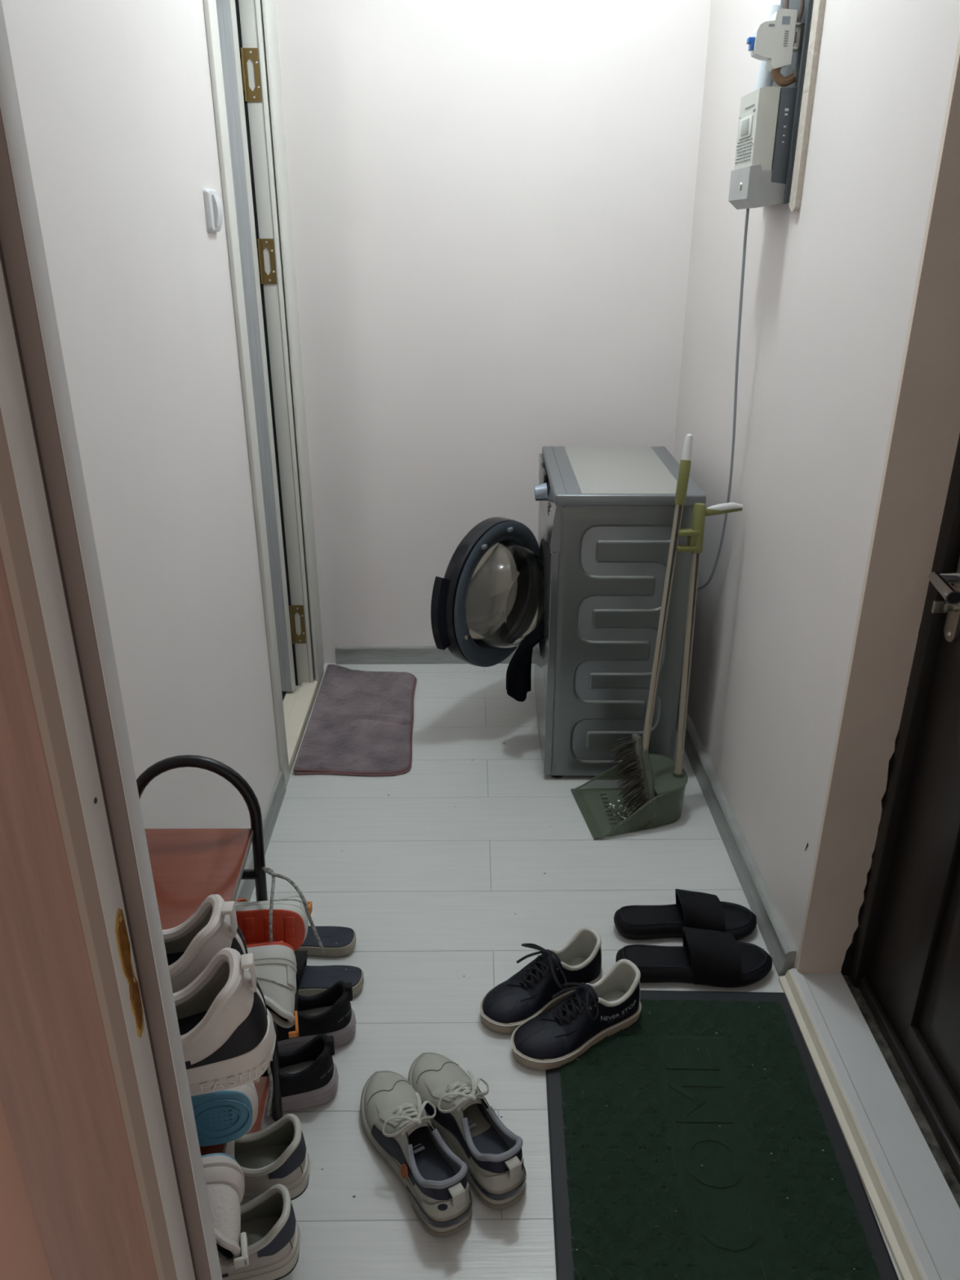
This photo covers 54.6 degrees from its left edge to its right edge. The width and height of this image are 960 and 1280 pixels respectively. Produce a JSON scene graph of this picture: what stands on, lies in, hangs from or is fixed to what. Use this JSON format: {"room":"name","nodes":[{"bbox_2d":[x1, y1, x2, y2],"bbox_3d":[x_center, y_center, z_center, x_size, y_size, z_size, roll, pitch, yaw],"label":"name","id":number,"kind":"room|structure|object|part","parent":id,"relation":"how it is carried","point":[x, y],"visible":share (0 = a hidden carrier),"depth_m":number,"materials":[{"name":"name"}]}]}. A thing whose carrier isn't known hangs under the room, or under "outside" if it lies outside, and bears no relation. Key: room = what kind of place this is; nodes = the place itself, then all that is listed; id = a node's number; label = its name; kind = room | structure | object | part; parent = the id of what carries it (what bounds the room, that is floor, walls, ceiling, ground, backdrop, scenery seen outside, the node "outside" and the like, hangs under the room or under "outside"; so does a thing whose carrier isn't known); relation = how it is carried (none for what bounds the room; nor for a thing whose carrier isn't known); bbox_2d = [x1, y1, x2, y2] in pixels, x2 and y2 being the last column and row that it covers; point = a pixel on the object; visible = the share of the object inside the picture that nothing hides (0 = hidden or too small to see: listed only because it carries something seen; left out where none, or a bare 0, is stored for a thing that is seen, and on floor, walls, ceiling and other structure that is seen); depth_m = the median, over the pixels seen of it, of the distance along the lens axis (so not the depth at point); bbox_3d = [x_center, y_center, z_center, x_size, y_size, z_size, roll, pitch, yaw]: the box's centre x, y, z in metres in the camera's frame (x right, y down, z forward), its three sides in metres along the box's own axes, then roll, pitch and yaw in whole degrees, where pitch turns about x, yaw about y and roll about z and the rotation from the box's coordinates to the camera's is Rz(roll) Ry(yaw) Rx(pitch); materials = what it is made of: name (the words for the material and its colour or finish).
{"room":"entrance hallway","nodes":[
{"label":"entrance hallway","id":0,"kind":"room"},
{"bbox_2d":[0,1099,52,1279],"bbox_3d":[-0.706,-0.145,0.570,0.800,2.750,0.085,0,24,-1],"label":"wall","id":1,"kind":"structure","parent":0,"point":[22,1255],"depth_m":0.81,"materials":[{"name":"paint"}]},
{"bbox_2d":[0,547,158,1279],"bbox_3d":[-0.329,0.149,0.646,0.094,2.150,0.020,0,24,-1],"label":"door","id":2,"kind":"structure","parent":1,"relation":"attached to","point":[60,1098],"depth_m":0.70,"materials":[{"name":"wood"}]},
{"bbox_2d":[0,408,177,1279],"bbox_3d":[-0.288,0.164,0.648,0.034,2.120,0.010,0,24,-1],"label":"trim","id":3,"kind":"structure","parent":1,"relation":"attached to","point":[14,545],"depth_m":0.63,"materials":[{"name":"beige wood"}]},
{"bbox_2d":[0,259,195,1279],"bbox_3d":[-0.292,0.143,0.696,0.047,2.120,0.094,0,24,-1],"label":"trim","id":4,"kind":"structure","parent":1,"relation":"attached to","point":[14,406],"depth_m":0.63,"materials":[{"name":"beige wood"}]},
{"bbox_2d":[1,0,324,868],"bbox_3d":[-0.608,-0.621,1.722,0.080,2.800,2.685,0,24,-1],"label":"wall","id":5,"kind":"structure","parent":0,"point":[115,98],"depth_m":1.63,"materials":[{"name":"paint"}]},
{"bbox_2d":[203,188,222,231],"bbox_3d":[-0.560,-0.908,1.966,0.022,0.082,0.082,0,24,-1],"label":"light switch","id":6,"kind":"object","parent":5,"relation":"attached to","point":[212,203],"visible":1,"depth_m":1.94,"materials":[{"name":"white plastic"}]},
{"bbox_2d":[203,0,289,787],"bbox_3d":[-0.606,-0.571,2.281,0.092,2.160,0.070,0,24,-1],"label":"trim","id":7,"kind":"structure","parent":5,"relation":"attached to","point":[209,6],"depth_m":2.22,"materials":[{"name":"white paint"}]},
{"bbox_2d":[240,47,262,102],"bbox_3d":[-0.620,-1.524,2.507,0.052,0.125,0.010,0,24,-1],"label":"hinge","id":8,"kind":"object","parent":5,"relation":"attached to","point":[255,95],"visible":0.99,"depth_m":2.51,"materials":[{"name":"gold metal"}]},
{"bbox_2d":[235,770,286,901],"bbox_3d":[-0.557,0.735,1.906,0.014,0.068,1.655,0,24,-1],"label":"baseboard","id":9,"kind":"structure","parent":5,"relation":"attached to","point":[246,888],"depth_m":2.46,"materials":[{"name":"plastic"}]},
{"bbox_2d":[256,238,276,284],"bbox_3d":[-0.620,-1.096,2.694,0.052,0.122,0.010,0,24,-1],"label":"hinge","id":10,"kind":"object","parent":5,"relation":"attached to","point":[262,243],"visible":0.99,"depth_m":2.69,"materials":[{"name":"gold metal"}]},
{"bbox_2d":[235,0,324,685],"bbox_3d":[-0.602,-0.850,2.894,0.070,2.140,0.155,0,24,-1],"label":"trim","id":11,"kind":"structure","parent":5,"relation":"attached to","point":[246,7],"depth_m":2.80,"materials":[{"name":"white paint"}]},
{"bbox_2d":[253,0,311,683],"bbox_3d":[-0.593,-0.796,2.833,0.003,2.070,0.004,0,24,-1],"label":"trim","id":12,"kind":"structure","parent":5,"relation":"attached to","point":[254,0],"depth_m":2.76,"materials":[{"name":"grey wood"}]},
{"bbox_2d":[288,604,306,644],"bbox_3d":[-0.620,-0.051,3.151,0.052,0.140,0.010,0,24,-1],"label":"hinge","id":13,"kind":"object","parent":5,"relation":"attached to","point":[293,609],"visible":0.99,"depth_m":3.15,"materials":[{"name":"gold metal"}]},
{"bbox_2d":[282,667,324,773],"bbox_3d":[-0.616,0.259,3.037,0.100,0.034,0.770,0,24,-1],"label":"trim","id":14,"kind":"structure","parent":5,"relation":"attached to","point":[298,704],"depth_m":3.06,"materials":[{"name":"beige paint"}]},
{"bbox_2d":[275,0,711,662],"bbox_3d":[-0.006,-1.173,2.985,1.550,2.800,0.100,0,24,-1],"label":"wall","id":15,"kind":"structure","parent":0,"point":[492,202],"depth_m":2.91,"materials":[{"name":"paint"}]},
{"bbox_2d":[335,645,535,664],"bbox_3d":[0.062,0.055,3.461,1.195,0.068,0.012,0,24,-1],"label":"baseboard","id":16,"kind":"structure","parent":15,"relation":"attached to","point":[402,655],"depth_m":3.46,"materials":[{"name":"plastic"}]},
{"bbox_2d":[461,1159,526,1200],"bbox_3d":[0.030,0.886,1.555,0.090,0.017,0.102,-13,27,-27],"label":"sole","id":17,"kind":"object","parent":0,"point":[513,1191],"depth_m":1.52,"materials":[{"name":"beige rubber"}]},
{"bbox_2d":[476,1157,524,1191],"bbox_3d":[0.041,0.869,1.526,0.079,0.041,0.046,-13,27,-27],"label":"heels","id":18,"kind":"structure","parent":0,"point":[497,1182],"depth_m":1.51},
{"bbox_2d":[249,662,902,1279],"bbox_3d":[-0.762,1.106,1.239,2.890,0.080,5.200,0,24,-1],"label":"floor","id":19,"kind":"structure","parent":0,"point":[431,876],"depth_m":2.22,"materials":[{"name":"laminate"}]},
{"bbox_2d":[136,755,282,1155],"bbox_3d":[-0.434,0.636,1.270,0.228,0.761,0.594,-1,24,-3],"label":"shoe rack","id":20,"kind":"object","parent":19,"relation":"on","point":[188,866],"visible":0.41,"depth_m":1.38,"materials":[{"name":"black"}]},
{"bbox_2d":[162,894,250,993],"bbox_3d":[-0.420,0.366,1.080,0.305,0.138,0.118,-4,24,-9],"label":"trainer","id":21,"kind":"object","parent":20,"relation":"on","point":[190,946],"visible":0.31,"depth_m":1.05,"materials":[{"name":"white leather"}]},
{"bbox_3d":[-0.316,0.377,1.053,0.101,0.059,0.024,-9,25,-20],"label":"quarter panel","id":22,"kind":"part","parent":21,"relation":"part of","materials":[{"name":"black fabric"}]},
{"bbox_3d":[-0.319,0.353,1.109,0.100,0.059,0.024,7,24,15],"label":"quarter panel","id":23,"kind":"part","parent":21,"relation":"part of","materials":[{"name":"black fabric"}]},
{"bbox_2d":[173,947,275,1096],"bbox_3d":[-0.373,0.414,0.971,0.305,0.138,0.118,-4,24,-8],"label":"trainer","id":24,"kind":"object","parent":20,"relation":"on","point":[227,1031],"visible":0.34,"depth_m":0.98,"materials":[{"name":"white leather"}]},
{"bbox_3d":[-0.337,0.442,0.954,0.077,0.017,0.005,-8,25,-17],"label":"panel","id":25,"kind":"part","parent":24,"relation":"part of","materials":[{"name":"black"}]},
{"bbox_3d":[-0.267,0.413,0.971,0.100,0.059,0.024,-15,28,-31],"label":"quarter panel","id":26,"kind":"part","parent":24,"relation":"part of","materials":[{"name":"black"}]},
{"bbox_3d":[-0.283,0.390,1.025,0.101,0.059,0.024,2,24,4],"label":"quarter panel","id":27,"kind":"part","parent":24,"relation":"part of","materials":[{"name":"black"}]},
{"bbox_2d":[201,1153,248,1268],"bbox_3d":[-0.423,0.689,1.079,0.293,0.112,0.123,-6,24,-14],"label":"trainer","id":28,"kind":"object","parent":20,"relation":"on","point":[224,1176],"visible":0.27,"depth_m":1.09,"materials":[{"name":"grey"}]},
{"bbox_2d":[191,1077,259,1146],"bbox_3d":[-0.444,0.612,1.232,0.293,0.111,0.124,-5,24,-11],"label":"trainer","id":29,"kind":"object","parent":20,"relation":"on","point":[224,1116],"visible":0.18,"depth_m":1.20,"materials":[{"name":"blue rubber"}]},
{"bbox_2d":[219,1183,300,1279],"bbox_3d":[-0.406,0.851,1.292,0.304,0.112,0.112,-3,24,-7],"label":"sneaker","id":30,"kind":"object","parent":20,"relation":"on","point":[271,1228],"visible":0.3,"depth_m":1.30,"materials":[{"name":"grey leather"}]},
{"bbox_3d":[-0.290,0.816,1.312,0.057,0.048,0.076,-5,24,-11],"label":"heel panel","id":31,"kind":"part","parent":30,"relation":"part of","materials":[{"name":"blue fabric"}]},
{"bbox_2d":[225,1113,310,1205],"bbox_3d":[-0.415,0.799,1.412,0.304,0.112,0.112,-7,24,-15],"label":"sneaker","id":32,"kind":"object","parent":20,"relation":"on","point":[277,1153],"visible":0.38,"depth_m":1.42,"materials":[{"name":"grey leather"}]},
{"bbox_3d":[-0.295,0.769,1.419,0.057,0.048,0.076,-5,24,-11],"label":"heel panel","id":33,"kind":"part","parent":32,"relation":"part of","materials":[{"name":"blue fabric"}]},
{"bbox_2d":[246,941,298,1117],"bbox_3d":[-0.406,0.552,1.327,0.292,0.199,0.177,-4,24,-10],"label":"shoe","id":34,"kind":"object","parent":20,"relation":"on","point":[275,962],"visible":0.31,"depth_m":1.34,"materials":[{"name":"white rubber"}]},
{"bbox_2d":[234,866,324,952],"bbox_3d":[-0.403,0.434,1.430,0.305,0.158,0.176,-7,24,-15],"label":"shoe","id":35,"kind":"object","parent":20,"relation":"on","point":[285,918],"visible":0.41,"depth_m":1.43,"materials":[{"name":"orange rubber"}]},
{"bbox_2d":[260,1033,338,1115],"bbox_3d":[-0.415,0.798,1.692,0.307,0.125,0.111,-2,24,-6],"label":"trainer","id":36,"kind":"object","parent":19,"relation":"on","point":[309,1077],"visible":0.41,"depth_m":1.70,"materials":[{"name":"black"}]},
{"bbox_2d":[276,980,355,1052],"bbox_3d":[-0.401,0.737,1.831,0.307,0.125,0.111,-5,24,-12],"label":"trainer","id":37,"kind":"object","parent":19,"relation":"on","point":[329,1012],"visible":0.34,"depth_m":1.81,"materials":[{"name":"black leather"}]},
{"bbox_2d":[295,925,355,956],"bbox_3d":[-0.420,0.653,2.076,0.285,0.080,0.110,1,24,1],"label":"slipper","id":38,"kind":"object","parent":19,"relation":"on","point":[336,941],"visible":0.31,"depth_m":2.06,"materials":[{"name":"black fabric"}]},
{"bbox_2d":[293,951,364,996],"bbox_3d":[-0.389,0.701,1.967,0.285,0.080,0.110,1,24,2],"label":"slipper","id":39,"kind":"object","parent":19,"relation":"on","point":[311,980],"visible":0.34,"depth_m":1.96,"materials":[{"name":"black fabric"}]},
{"bbox_2d":[293,664,417,776],"bbox_3d":[-0.383,0.244,3.083,0.348,0.023,0.749,0,24,-1],"label":"bath mat","id":40,"kind":"object","parent":19,"relation":"on","point":[361,722],"visible":1,"depth_m":3.00,"materials":[{"name":"purple"}]},
{"bbox_2d":[360,1070,472,1237],"bbox_3d":[-0.120,0.846,1.591,0.116,0.119,0.337,-11,26,-23],"label":"sneaker","id":41,"kind":"object","parent":19,"relation":"on","point":[395,1121],"visible":1,"depth_m":1.56,"materials":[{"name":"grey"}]},
{"bbox_3d":[-0.144,0.866,1.570,0.012,0.051,0.146,-16,28,-32],"label":"panel","id":42,"kind":"part","parent":41,"relation":"part of","materials":[{"name":"black"}]},
{"bbox_2d":[412,1143,424,1153],"bbox_3d":[-0.105,0.864,1.581,0.020,0.001,0.012,-13,27,-26],"label":"print","id":43,"kind":"object","parent":41,"relation":"on","point":[417,1148],"depth_m":1.58,"materials":[{"name":"grey"}]},
{"bbox_2d":[405,1186,472,1227],"bbox_3d":[-0.060,0.904,1.512,0.090,0.017,0.102,-13,27,-26],"label":"shoe sole","id":44,"kind":"object","parent":41,"relation":"on","point":[460,1217],"depth_m":1.48,"materials":[{"name":"beige rubber"}]},
{"bbox_3d":[-0.060,0.860,1.493,0.076,0.051,0.083,-13,27,-26],"label":"heel collar panel","id":45,"kind":"part","parent":41,"relation":"part of","materials":[{"name":"black"}]},
{"bbox_2d":[422,1181,469,1217],"bbox_3d":[-0.049,0.888,1.484,0.079,0.041,0.046,-13,27,-26],"label":"heels","id":46,"kind":"structure","parent":41,"relation":"on","point":[432,1209],"depth_m":1.47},
{"bbox_2d":[408,1052,526,1209],"bbox_3d":[-0.025,0.827,1.635,0.117,0.118,0.336,-13,27,-27],"label":"sneaker","id":47,"kind":"object","parent":19,"relation":"on","point":[492,1154],"visible":0.98,"depth_m":1.60,"materials":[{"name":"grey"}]},
{"bbox_3d":[-0.053,0.847,1.615,0.015,0.051,0.143,-16,28,-32],"label":"panel","id":48,"kind":"part","parent":47,"relation":"part of","materials":[{"name":"black"}]},
{"bbox_2d":[468,1120,476,1128],"bbox_3d":[-0.018,0.846,1.622,0.020,0.001,0.012,-13,27,-27],"label":"print","id":49,"kind":"object","parent":47,"relation":"on","point":[472,1124],"depth_m":1.62,"materials":[{"name":"grey"}]},
{"bbox_3d":[0.030,0.841,1.535,0.076,0.051,0.083,-13,27,-27],"label":"heel collar panel","id":50,"kind":"part","parent":47,"relation":"part of","materials":[{"name":"black"}]},
{"bbox_2d":[480,926,603,1033],"bbox_3d":[0.131,0.700,1.923,0.292,0.120,0.153,-13,27,-28],"label":"sneaker","id":51,"kind":"object","parent":19,"relation":"on","point":[526,995],"visible":0.98,"depth_m":1.91,"materials":[{"name":"black leather"}]},
{"bbox_2d":[431,445,706,777],"bbox_3d":[0.220,-0.101,2.831,0.725,0.857,0.601,0,24,0],"label":"washing machine","id":52,"kind":"object","parent":19,"relation":"on","point":[595,571],"depth_m":2.61,"materials":[{"name":"silver metal"}]},
{"bbox_3d":[-0.114,-0.076,2.710,0.040,0.228,0.057,17,29,34],"label":"door handle","id":53,"kind":"part","parent":52,"relation":"part of","materials":[{"name":"black plastic"}]},
{"bbox_3d":[0.035,-0.147,2.872,0.064,0.464,0.464,17,29,34],"label":"door","id":54,"kind":"part","parent":52,"relation":"part of","materials":[{"name":"black plastic"}]},
{"bbox_3d":[0.100,-0.128,2.827,0.110,0.348,0.348,17,29,34],"label":"door glass","id":55,"kind":"part","parent":52,"relation":"part of","materials":[{"name":"white"}]},
{"bbox_3d":[0.142,0.061,2.754,0.127,0.216,0.119,0,24,-1],"label":"trouser leg","id":56,"kind":"part","parent":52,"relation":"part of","materials":[{"name":"black fabric"}]},
{"bbox_3d":[0.174,-0.421,2.655,0.036,0.052,0.052,-6,23,3],"label":"knob","id":57,"kind":"part","parent":52,"relation":"part of","materials":[{"name":"silver metal"}]},
{"bbox_3d":[0.191,-0.526,2.890,0.010,0.080,0.125,0,24,0],"label":"detergent drawer","id":58,"kind":"part","parent":52,"relation":"part of","materials":[{"name":"grey plastic"}]},
{"bbox_3d":[0.199,-0.036,2.856,0.020,0.680,0.591,0,24,0],"label":"panel","id":59,"kind":"part","parent":52,"relation":"part of","materials":[{"name":"grey metal"}]},
{"bbox_3d":[0.202,-0.420,2.691,0.034,0.156,0.591,0,24,0],"label":"control panel","id":60,"kind":"part","parent":52,"relation":"part of","materials":[{"name":"grey plastic"}]},
{"bbox_3d":[0.385,0.027,2.563,0.347,0.806,0.008,0,24,0],"label":"panel","id":61,"kind":"part","parent":52,"relation":"part of","materials":[{"name":"grey metal"}]},
{"bbox_3d":[0.389,-0.478,2.665,0.388,0.030,0.601,0,24,0],"label":"lid","id":62,"kind":"part","parent":52,"relation":"part of","materials":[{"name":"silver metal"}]},
{"bbox_2d":[570,502,742,839],"bbox_3d":[0.471,0.076,2.426,0.385,0.857,0.250,-4,24,-9],"label":"dustpan","id":63,"kind":"object","parent":19,"relation":"on","point":[593,797],"visible":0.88,"depth_m":2.49,"materials":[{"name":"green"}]},
{"bbox_2d":[604,800,635,833],"bbox_3d":[0.414,0.475,2.551,0.109,0.010,0.141,-13,27,-27],"label":"dust","id":64,"kind":"object","parent":63,"relation":"in","point":[624,818],"visible":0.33,"depth_m":2.56,"materials":[{"name":"grey"}]},
{"bbox_2d":[608,433,693,830],"bbox_3d":[0.459,0.007,2.366,0.215,1.016,0.142,-14,27,-30],"label":"broom","id":65,"kind":"object","parent":63,"relation":"in","point":[643,773],"visible":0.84,"depth_m":2.47,"materials":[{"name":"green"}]},
{"bbox_2d":[672,769,684,777],"bbox_3d":[0.541,0.367,2.540,0.029,0.016,0.030,-4,24,-9],"label":"socket","id":66,"kind":"object","parent":63,"relation":"attached to","point":[676,773],"depth_m":2.53,"materials":[{"name":"green plastic"}]},
{"bbox_3d":[0.610,-0.331,2.317,0.091,0.024,0.021,-4,24,-9],"label":"handle","id":67,"kind":"part","parent":63,"relation":"part of","materials":[{"name":"white plastic"}]},
{"bbox_2d":[613,888,756,940],"bbox_3d":[0.472,0.621,2.127,0.331,0.100,0.124,-1,24,-2],"label":"sandal","id":68,"kind":"object","parent":19,"relation":"on","point":[693,909],"visible":0.91,"depth_m":2.10,"materials":[{"name":"black rubber"}]},
{"bbox_2d":[615,926,772,987],"bbox_3d":[0.465,0.672,2.004,0.341,0.104,0.126,0,24,-1],"label":"sandal","id":69,"kind":"object","parent":19,"relation":"on","point":[710,957],"visible":0.97,"depth_m":1.98,"materials":[{"name":"black rubber"}]},
{"bbox_2d":[545,990,898,1279],"bbox_3d":[0.382,0.925,1.540,0.524,0.010,0.930,1,24,1],"label":"door mat","id":70,"kind":"object","parent":19,"relation":"on","point":[621,1171],"visible":0.91,"depth_m":1.61,"materials":[{"name":"carpet"}]},
{"bbox_2d":[511,959,641,1070],"bbox_3d":[0.194,0.736,1.840,0.292,0.120,0.114,-12,26,-26],"label":"sneaker","id":71,"kind":"object","parent":70,"relation":"on","point":[554,1038],"visible":1,"depth_m":1.82,"materials":[{"name":"black leather"}]},
{"bbox_2d":[575,1006,854,1269],"bbox_3d":[0.374,0.917,1.549,0.444,0.001,0.811,1,24,1],"label":"lint","id":72,"kind":"object","parent":70,"relation":"on","point":[758,1006],"visible":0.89,"depth_m":1.62,"materials":[{"name":"grey"}]},
{"bbox_2d":[673,0,959,968],"bbox_3d":[0.817,-0.836,2.213,0.300,2.800,1.640,0,24,-1],"label":"wall","id":73,"kind":"structure","parent":0,"point":[829,284],"depth_m":1.96,"materials":[{"name":"paint"}]},
{"bbox_2d":[675,693,796,975],"bbox_3d":[0.652,0.372,2.734,0.030,0.068,1.610,0,24,-1],"label":"baseboard","id":74,"kind":"structure","parent":73,"relation":"attached to","point":[780,945],"depth_m":2.32,"materials":[{"name":"plastic"}]},
{"bbox_2d":[772,0,813,204],"bbox_3d":[0.658,-1.418,1.884,0.020,0.970,0.225,0,24,-1],"label":"board","id":75,"kind":"object","parent":73,"relation":"attached to","point":[797,66],"visible":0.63,"depth_m":1.92,"materials":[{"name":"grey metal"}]},
{"bbox_2d":[728,86,797,209],"bbox_3d":[0.611,-1.064,2.027,0.085,0.226,0.157,0,24,-1],"label":"meter","id":76,"kind":"object","parent":75,"relation":"attached to","point":[758,178],"visible":1,"depth_m":1.97,"materials":[{"name":"white plastic"}]},
{"bbox_2d":[697,208,749,591],"bbox_3d":[0.620,-0.562,2.397,0.055,1.019,0.237,-1,24,-3],"label":"power cable","id":77,"kind":"object","parent":76,"relation":"hanging from","point":[707,583],"visible":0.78,"depth_m":2.26,"materials":[{"name":"grey plastic"}]},
{"bbox_2d":[734,104,755,164],"bbox_3d":[0.575,-1.095,2.015,0.002,0.105,0.118,0,24,-1],"label":"print","id":78,"kind":"object","parent":76,"relation":"on","point":[746,127],"depth_m":2.01,"materials":[{"name":"grey"}]},
{"bbox_2d":[754,4,784,90],"bbox_3d":[0.611,-1.236,1.954,0.051,0.162,0.034,15,27,30],"label":"conduit","id":79,"kind":"object","parent":76,"relation":"on","point":[764,79],"visible":0.4,"depth_m":1.96,"materials":[{"name":"grey plastic"}]},
{"bbox_2d":[746,8,804,71],"bbox_3d":[0.600,-1.221,1.893,0.111,0.103,0.037,0,24,-1],"label":"circuit breaker","id":80,"kind":"object","parent":75,"relation":"attached to","point":[772,42],"visible":1,"depth_m":1.88,"materials":[{"name":"white plastic"}]},
{"bbox_3d":[0.551,-1.214,1.895,0.013,0.022,0.018,0,24,-1],"label":"lever","id":81,"kind":"part","parent":80,"relation":"part of","materials":[{"name":"blue plastic"}]},
{"bbox_2d":[768,23,789,46],"bbox_3d":[0.601,-1.219,1.875,0.042,0.039,0.001,0,24,-1],"label":"print","id":82,"kind":"object","parent":80,"relation":"attached to","point":[779,33],"depth_m":1.87,"materials":[{"name":"grey paper"}]},
{"bbox_2d":[770,66,795,86],"bbox_3d":[0.625,-1.162,1.915,0.052,0.040,0.020,0,24,-1],"label":"stub","id":83,"kind":"object","parent":80,"relation":"attached to","point":[782,81],"visible":0.99,"depth_m":1.91,"materials":[{"name":"brown plastic"}]},
{"bbox_2d":[784,0,804,22],"bbox_3d":[0.638,-1.316,1.862,0.039,0.143,0.056,10,26,22],"label":"wires","id":84,"kind":"object","parent":80,"relation":"on","point":[786,2],"visible":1,"depth_m":1.86,"materials":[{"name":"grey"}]},
{"bbox_2d":[787,0,826,212],"bbox_3d":[0.663,-1.359,1.773,0.012,0.988,0.055,0,24,-1],"label":"trim","id":85,"kind":"structure","parent":73,"relation":"attached to","point":[819,6],"depth_m":1.88,"materials":[{"name":"light wood"}]},
{"bbox_2d":[777,969,924,1279],"bbox_3d":[0.660,0.968,1.421,0.026,0.028,1.250,0,24,-1],"label":"trim","id":86,"kind":"structure","parent":73,"relation":"attached to","point":[908,1266],"depth_m":1.62,"materials":[{"name":"beige paint"}]},
{"bbox_2d":[790,968,959,1279],"bbox_3d":[0.721,0.966,1.422,0.111,0.031,1.250,0,24,-1],"label":"threshold","id":87,"kind":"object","parent":73,"relation":"attached to","point":[926,1207],"depth_m":1.63,"materials":[{"name":"plastic"}]},
{"bbox_2d":[842,974,959,1208],"bbox_3d":[0.801,0.961,1.425,0.060,0.010,1.239,0,24,-1],"label":"trim","id":88,"kind":"structure","parent":73,"relation":"attached to","point":[944,1165],"depth_m":1.71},
{"bbox_2d":[795,33,959,973],"bbox_3d":[0.734,-0.195,1.591,0.117,2.024,0.012,0,24,-1],"label":"wall reveal","id":89,"kind":"structure","parent":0,"point":[925,429],"depth_m":1.61,"materials":[{"name":"paint"}]},
{"bbox_3d":[0.916,0.060,1.037,0.130,2.100,1.235,0,24,-1],"label":"wall","id":90,"kind":"structure","parent":0,"visible":0},
{"bbox_2d":[840,733,897,975],"bbox_3d":[0.803,-0.195,1.594,0.085,2.020,0.012,0,24,-1],"label":"trim","id":91,"kind":"structure","parent":90,"relation":"attached to","point":[846,962],"depth_m":1.95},
{"bbox_2d":[848,433,959,987],"bbox_3d":[0.816,-0.186,1.574,0.060,2.020,0.037,0,24,-1],"label":"trim","id":92,"kind":"structure","parent":90,"relation":"attached to","point":[948,547],"depth_m":1.72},
{"bbox_2d":[858,551,959,1183],"bbox_3d":[0.798,0.013,1.122,0.118,1.982,0.950,0,24,-1],"label":"door","id":93,"kind":"structure","parent":90,"relation":"in","point":[911,988],"depth_m":1.67,"materials":[{"name":"black metal"}]},
{"bbox_3d":[0.771,-0.086,1.513,0.059,0.024,0.106,3,24,6],"label":"handle","id":94,"kind":"part","parent":93,"relation":"part of","materials":[{"name":"silver metal"}]},
{"bbox_3d":[0.804,-0.097,1.552,0.006,0.215,0.038,0,24,-1],"label":"lock plate","id":95,"kind":"part","parent":93,"relation":"part of","materials":[{"name":"silver metal"}]},
{"bbox_3d":[0.749,-0.066,1.468,0.021,0.018,0.001,0,24,-1],"label":"lever","id":96,"kind":"part","parent":93,"relation":"part of","materials":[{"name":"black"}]},
{"bbox_3d":[0.144,-1.120,0.153,0.900,0.630,0.085,0,24,-1],"label":"wall","id":97,"kind":"structure","parent":0,"visible":0},
{"bbox_2d":[0,108,211,1279],"bbox_3d":[-0.264,0.148,0.686,0.014,2.120,0.002,0,24,-1],"label":"trim","id":98,"kind":"structure","parent":97,"relation":"attached to","point":[11,237],"depth_m":0.62,"materials":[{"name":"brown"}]},
{"bbox_2d":[0,0,222,1279],"bbox_3d":[-0.265,0.143,0.697,0.018,2.120,0.023,0,24,-1],"label":"trim","id":99,"kind":"structure","parent":97,"relation":"attached to","point":[10,108],"depth_m":0.61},
{"bbox_3d":[-0.616,-1.948,2.073,0.080,0.650,0.650,0,24,-1],"label":"wall","id":100,"kind":"structure","parent":0,"visible":0},
{"bbox_2d":[215,0,295,692],"bbox_3d":[-1.009,-0.783,2.828,0.741,2.050,0.038,2,24,5],"label":"door","id":101,"kind":"structure","parent":100,"relation":"in","point":[226,9],"depth_m":2.71,"materials":[{"name":"white wood"}]}
]}

